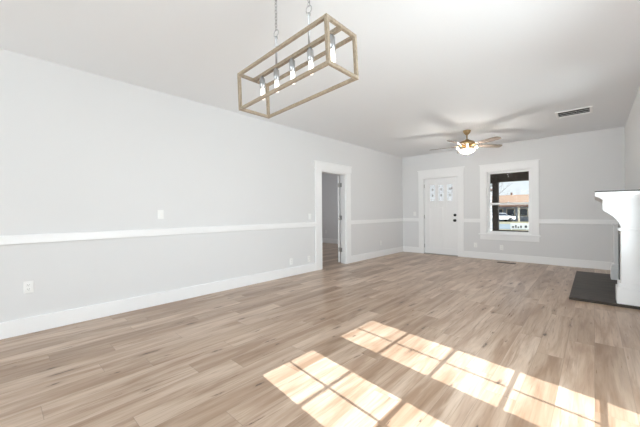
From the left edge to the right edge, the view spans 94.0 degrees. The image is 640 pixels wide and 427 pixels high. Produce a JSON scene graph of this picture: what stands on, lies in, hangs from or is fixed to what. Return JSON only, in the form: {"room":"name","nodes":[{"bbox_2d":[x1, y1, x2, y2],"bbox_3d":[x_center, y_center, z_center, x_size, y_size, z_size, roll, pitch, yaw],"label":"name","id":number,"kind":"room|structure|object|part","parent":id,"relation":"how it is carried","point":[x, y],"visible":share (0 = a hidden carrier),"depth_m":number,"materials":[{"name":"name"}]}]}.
{"room":"empty living room","nodes":[
{"label":"empty living room","id":0,"kind":"room"},
{"bbox_2d":[0,49,402,322],"bbox_3d":[-2.185,-0.198,3.811,0.140,2.738,13.740,0,0,43],"label":"wall","id":1,"kind":"structure","parent":0,"point":[81,151],"depth_m":3.68,"materials":[{"name":"grey paint"}]},
{"bbox_2d":[23,281,33,293],"bbox_3d":[-2.876,0.726,2.943,0.010,0.116,0.072,0,0,43],"label":"wall outlet","id":2,"kind":"object","parent":1,"relation":"attached to","point":[28,286],"visible":1,"depth_m":2.94,"materials":[{"name":"white plastic"}]},
{"bbox_2d":[158,210,163,218],"bbox_3d":[-2.053,0.013,3.843,0.011,0.116,0.072,0,0,43],"label":"light switch","id":3,"kind":"object","parent":1,"relation":"attached to","point":[160,212],"visible":1,"depth_m":3.84,"materials":[{"name":"white plastic"}]},
{"bbox_2d":[0,246,402,339],"bbox_3d":[-2.119,1.093,3.760,0.018,0.156,13.450,0,0,43],"label":"baseboard","id":4,"kind":"structure","parent":1,"relation":"attached to","point":[18,327],"depth_m":3.67,"materials":[{"name":"white wood"}]},
{"bbox_2d":[0,218,402,244],"bbox_3d":[-2.125,0.242,3.755,0.022,0.089,13.450,0,0,43],"label":"trim","id":5,"kind":"structure","parent":1,"relation":"attached to","point":[76,236],"depth_m":3.67,"materials":[{"name":"white wood"}]},
{"bbox_2d":[313,160,351,270],"bbox_3d":[0.253,0.036,6.452,0.200,2.205,1.245,0,0,43],"label":"trim","id":6,"kind":"structure","parent":1,"relation":"attached to","point":[320,167],"depth_m":6.63,"materials":[{"name":"white wood"}]},
{"bbox_2d":[338,176,341,261],"bbox_3d":[0.478,0.133,7.178,0.131,1.978,0.815,0,0,6],"label":"door","id":7,"kind":"structure","parent":1,"relation":"in","point":[339,183],"depth_m":6.83,"materials":[{"name":"white paint"}]},
{"bbox_2d":[0,243,639,426],"bbox_3d":[-1.823,1.229,3.700,9.500,0.120,14.040,0,0,43],"label":"floor","id":8,"kind":"structure","parent":0,"point":[401,339],"depth_m":2.42,"materials":[{"name":"brown wood"}]},
{"bbox_2d":[569,271,639,309],"bbox_3d":[4.278,1.097,4.513,0.677,0.032,2.275,0,0,43],"label":"hearth","id":9,"kind":"object","parent":8,"relation":"on","point":[599,288],"visible":0.69,"depth_m":4.26,"materials":[{"name":"stone"}]},
{"bbox_2d":[594,189,639,306],"bbox_3d":[4.263,0.397,4.315,0.426,1.370,2.021,0,0,43],"label":"fireplace mantel","id":10,"kind":"object","parent":9,"relation":"on","point":[623,205],"visible":1,"depth_m":3.57,"materials":[{"name":"white paint"}]},
{"bbox_2d":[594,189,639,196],"bbox_3d":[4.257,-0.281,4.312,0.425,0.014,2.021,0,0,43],"label":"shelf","id":11,"kind":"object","parent":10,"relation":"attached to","point":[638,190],"depth_m":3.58,"materials":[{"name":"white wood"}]},
{"bbox_2d":[595,191,639,199],"bbox_3d":[4.258,-0.247,4.311,0.423,0.053,2.015,0,0,43],"label":"shelf","id":12,"kind":"object","parent":10,"relation":"attached to","point":[599,195],"depth_m":3.59,"materials":[{"name":"white paint"}]},
{"bbox_3d":[4.264,-0.203,4.307,0.409,0.035,1.965,0,0,43],"label":"crown moulding","id":13,"kind":"part","parent":10,"relation":"part of","materials":[{"name":"white paint"}]},
{"bbox_2d":[0,0,639,157],"bbox_3d":[-0.350,-1.635,2.108,5.157,0.120,13.740,0,0,43],"label":"ceiling","id":14,"kind":"structure","parent":0,"point":[430,72],"depth_m":3.01,"materials":[{"name":"white paint"}]},
{"bbox_2d":[237,0,358,118],"bbox_3d":[-0.193,-1.173,2.026,0.904,0.805,0.281,0,0,43],"label":"linear chandelier","id":15,"kind":"object","parent":14,"relation":"hanging from","point":[328,37],"visible":1,"depth_m":1.91,"materials":[{"name":"beige wood"}]},
{"bbox_2d":[260,76,264,99],"bbox_3d":[-0.434,-0.944,2.250,0.044,0.177,0.039,0,0,43],"label":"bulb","id":16,"kind":"object","parent":15,"relation":"attached to","point":[262,80],"depth_m":2.23,"materials":[{"name":"white glass"}]},
{"bbox_2d":[273,68,278,92],"bbox_3d":[-0.312,-0.953,2.138,0.044,0.177,0.039,0,0,43],"label":"bulb","id":17,"kind":"object","parent":15,"relation":"attached to","point":[276,72],"depth_m":2.12,"materials":[{"name":"white glass"}]},
{"bbox_3d":[-0.315,-1.429,2.135,0.017,0.245,0.017,0,0,-2],"label":"chain","id":18,"kind":"part","parent":15,"relation":"part of","materials":[{"name":"silver metal"}]},
{"bbox_3d":[-0.313,-1.156,2.136,0.022,0.225,0.022,0,0,43],"label":"rod","id":19,"kind":"part","parent":15,"relation":"part of","materials":[{"name":"silver metal"}]},
{"bbox_2d":[289,58,294,84],"bbox_3d":[-0.187,-0.963,2.023,0.044,0.177,0.039,0,0,43],"label":"bulb","id":20,"kind":"object","parent":15,"relation":"attached to","point":[291,60],"depth_m":2.01,"materials":[{"name":"white glass"}]},
{"bbox_3d":[-0.071,-1.175,1.914,0.022,0.225,0.022,0,0,43],"label":"rod","id":21,"kind":"part","parent":15,"relation":"part of","materials":[{"name":"silver metal"}]},
{"bbox_2d":[307,47,313,74],"bbox_3d":[-0.060,-0.972,1.907,0.044,0.177,0.039,0,0,43],"label":"bulb","id":22,"kind":"object","parent":15,"relation":"attached to","point":[310,55],"depth_m":1.89,"materials":[{"name":"white glass"}]},
{"bbox_2d":[330,34,335,62],"bbox_3d":[0.072,-0.982,1.785,0.044,0.177,0.039,0,0,43],"label":"bulb","id":23,"kind":"object","parent":15,"relation":"attached to","point":[332,38],"depth_m":1.77,"materials":[{"name":"white glass"}]},
{"bbox_2d":[433,130,501,153],"bbox_3d":[2.826,-1.384,5.815,1.331,0.468,1.325,0,0,43],"label":"ceiling fan","id":24,"kind":"object","parent":14,"relation":"hanging from","point":[467,144],"visible":1,"depth_m":5.74,"materials":[{"name":"gold metal"}]},
{"bbox_3d":[2.521,-1.316,5.536,0.500,0.035,0.134,-1,0,-39],"label":"blade","id":25,"kind":"part","parent":24,"relation":"part of","materials":[{"name":"brown wood"}]},
{"bbox_3d":[2.870,-1.208,5.822,0.300,0.076,0.300,0,0,43],"label":"lamp shade","id":26,"kind":"part","parent":24,"relation":"part of","materials":[{"name":"white glass"}]},
{"bbox_3d":[3.033,-1.320,5.403,0.134,0.035,0.500,-1,0,-21],"label":"blade","id":27,"kind":"part","parent":24,"relation":"part of","materials":[{"name":"brown wood"}]},
{"bbox_3d":[3.318,-1.325,5.849,0.500,0.035,0.134,-1,0,-3],"label":"blade","id":28,"kind":"part","parent":24,"relation":"part of","materials":[{"name":"brown wood"}]},
{"bbox_2d":[555,106,592,118],"bbox_3d":[4.066,-1.616,4.780,0.450,0.016,0.400,0,0,43],"label":"ceiling vent","id":29,"kind":"object","parent":14,"relation":"in","point":[589,109],"visible":1,"depth_m":4.78,"materials":[{"name":"white metal"}]},
{"bbox_2d":[322,173,339,238],"bbox_3d":[1.056,-0.256,10.652,4.343,2.738,0.120,0,0,43],"label":"wall","id":30,"kind":"structure","parent":0,"point":[329,181],"depth_m":11.19,"materials":[{"name":"grey paint"}]},
{"bbox_2d":[322,238,337,243],"bbox_3d":[1.020,1.026,10.607,4.343,0.176,0.018,0,0,43],"label":"baseboard","id":31,"kind":"structure","parent":30,"relation":"attached to","point":[324,240],"depth_m":11.20,"materials":[{"name":"white wood"}]},
{"bbox_2d":[402,127,624,261],"bbox_3d":[4.322,-0.268,7.059,5.049,2.738,0.150,0,0,43],"label":"wall","id":32,"kind":"structure","parent":0,"point":[572,167],"depth_m":6.32,"materials":[{"name":"grey paint"}]},
{"bbox_2d":[424,177,457,254],"bbox_3d":[3.216,0.072,7.988,0.884,2.030,0.114,0,0,43],"label":"door","id":33,"kind":"structure","parent":32,"relation":"in","point":[441,217],"depth_m":7.98,"materials":[{"name":"white paint"}]},
{"bbox_2d":[429,184,435,201],"bbox_3d":[3.074,-0.553,8.142,0.179,0.464,0.032,0,0,43],"label":"light","id":34,"kind":"object","parent":33,"relation":"attached to","point":[429,184],"depth_m":8.15,"materials":[{"name":"white glass"}]},
{"bbox_2d":[437,184,443,201],"bbox_3d":[3.242,-0.553,7.987,0.179,0.464,0.032,0,0,43],"label":"light","id":35,"kind":"object","parent":33,"relation":"attached to","point":[438,185],"depth_m":8.02,"materials":[{"name":"white glass"}]},
{"bbox_2d":[446,183,452,200],"bbox_3d":[3.411,-0.554,7.832,0.179,0.464,0.032,0,0,43],"label":"light","id":36,"kind":"object","parent":33,"relation":"attached to","point":[451,188],"depth_m":7.83,"materials":[{"name":"white glass"}]},
{"bbox_2d":[417,166,464,256],"bbox_3d":[3.252,-0.044,8.018,1.240,2.300,0.190,0,0,43],"label":"trim","id":37,"kind":"structure","parent":32,"relation":"attached to","point":[458,172],"depth_m":7.89,"materials":[{"name":"white wood"}]},
{"bbox_2d":[424,253,457,256],"bbox_3d":[3.265,1.097,8.027,0.900,0.018,0.180,0,0,43],"label":"trim","id":38,"kind":"structure","parent":32,"relation":"attached to","point":[424,253],"depth_m":7.94,"materials":[{"name":"white wood"}]},
{"bbox_2d":[403,246,611,269],"bbox_3d":[4.099,1.025,7.167,4.531,0.156,0.018,0,0,43],"label":"baseboard","id":39,"kind":"structure","parent":32,"relation":"attached to","point":[482,255],"depth_m":6.55,"materials":[{"name":"white wood"}]},
{"bbox_2d":[478,159,539,241],"bbox_3d":[4.390,-0.279,6.960,1.220,1.810,0.205,0,0,43],"label":"trim","id":40,"kind":"structure","parent":32,"relation":"attached to","point":[533,165],"depth_m":6.83,"materials":[{"name":"white wood"}]},
{"bbox_2d":[488,169,530,233],"bbox_3d":[4.420,-0.269,6.985,0.860,1.460,0.072,0,0,43],"label":"window","id":41,"kind":"structure","parent":32,"relation":"in","point":[524,170],"depth_m":6.95,"materials":[{"name":"white wood"}]},
{"bbox_3d":[4.430,-0.602,6.997,0.860,0.795,0.034,0,0,43],"label":"sash","id":42,"kind":"part","parent":41,"relation":"part of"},
{"bbox_3d":[4.410,0.104,6.972,0.860,0.715,0.034,0,0,43],"label":"sash","id":43,"kind":"part","parent":41,"relation":"part of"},
{"bbox_2d":[403,218,617,223],"bbox_3d":[4.092,0.173,7.160,4.527,0.089,0.022,0,0,43],"label":"trim","id":44,"kind":"structure","parent":32,"relation":"attached to","point":[550,221],"depth_m":6.22,"materials":[{"name":"white wood"}]},
{"bbox_2d":[625,86,639,189],"bbox_3d":[4.683,-0.257,4.114,0.468,2.738,3.700,0,0,43],"label":"wall","id":45,"kind":"structure","parent":0,"point":[632,126],"depth_m":4.41,"materials":[{"name":"grey paint"}]},
{"label":"outside","id":46,"kind":"structure","parent":0,"visible":0},
{"bbox_2d":[492,221,528,230],"bbox_3d":[16.929,1.643,18.418,120.000,0.200,170.000,0,0,43],"label":"ground","id":47,"kind":"structure","parent":46,"point":[500,222],"depth_m":43.79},
{"bbox_2d":[490,188,491,230],"bbox_3d":[8.305,-0.048,16.134,1.300,3.350,3.600,0,0,43],"label":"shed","id":48,"kind":"object","parent":47,"relation":"on","point":[490,188],"visible":0.04,"depth_m":16.69,"materials":[{"name":"white"}]},
{"bbox_2d":[499,213,515,221],"bbox_3d":[28.896,0.596,48.150,4.287,1.414,1.730,0,0,8],"label":"car","id":49,"kind":"object","parent":47,"relation":"on","point":[502,216],"visible":0.53,"depth_m":47.23,"materials":[{"name":"white paint"}]},
{"bbox_2d":[499,193,528,221],"bbox_3d":[35.632,-1.267,52.090,19.400,5.000,13.050,0,0,43],"label":"house","id":50,"kind":"structure","parent":47,"relation":"on","point":[520,212],"depth_m":49.36,"materials":[{"name":"orange"}]},
{"bbox_3d":[31.679,-0.172,49.556,1.000,1.100,0.029,0,0,43],"label":"pane","id":51,"kind":"part","parent":50,"relation":"part of","materials":[{"name":"glass"}]},
{"bbox_3d":[33.004,-0.178,48.338,1.000,1.100,0.029,0,0,43],"label":"pane","id":52,"kind":"part","parent":50,"relation":"part of","materials":[{"name":"glass"}]},
{"bbox_2d":[510,223,527,229],"bbox_3d":[17.992,1.196,26.938,1.360,0.600,0.066,0,0,43],"label":"sign","id":53,"kind":"object","parent":47,"relation":"on","point":[512,225],"visible":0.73,"depth_m":26.95,"materials":[{"name":"white"}]},
{"bbox_3d":[5.067,1.461,8.094,5.300,0.460,2.350,0,0,43],"label":"floor","id":54,"kind":"structure","parent":47,"relation":"on","visible":0},
{"bbox_2d":[490,182,499,230],"bbox_3d":[5.271,0.095,9.010,0.250,2.260,0.200,0,0,43],"label":"porch post","id":55,"kind":"object","parent":54,"relation":"on","point":[495,185],"visible":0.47,"depth_m":8.93,"materials":[{"name":"brown wood"}]},
{"bbox_3d":[5.297,0.135,8.987,0.150,2.180,0.150,0,0,43],"label":"post","id":56,"kind":"part","parent":55,"relation":"part of","materials":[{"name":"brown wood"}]},
{"bbox_2d":[490,171,528,181],"bbox_3d":[6.229,-1.129,8.115,3.600,0.380,0.220,0,0,43],"label":"beam","id":57,"kind":"structure","parent":55,"relation":"on","point":[515,176],"depth_m":8.64,"materials":[{"name":"brown wood"}]},
{"bbox_2d":[499,230,528,231],"bbox_3d":[6.466,0.792,7.921,3.000,0.615,0.100,0,0,43],"label":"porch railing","id":58,"kind":"object","parent":55,"relation":"attached to","point":[499,230],"visible":0.07,"depth_m":8.61,"materials":[{"name":"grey wood"}]},
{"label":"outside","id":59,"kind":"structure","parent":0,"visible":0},
{"bbox_2d":[499,224,527,229],"bbox_3d":[26.399,1.406,28.726,120.000,0.020,12.000,0,0,43],"label":"road","id":60,"kind":"structure","parent":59,"point":[501,226],"depth_m":32.74,"materials":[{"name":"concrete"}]}
]}

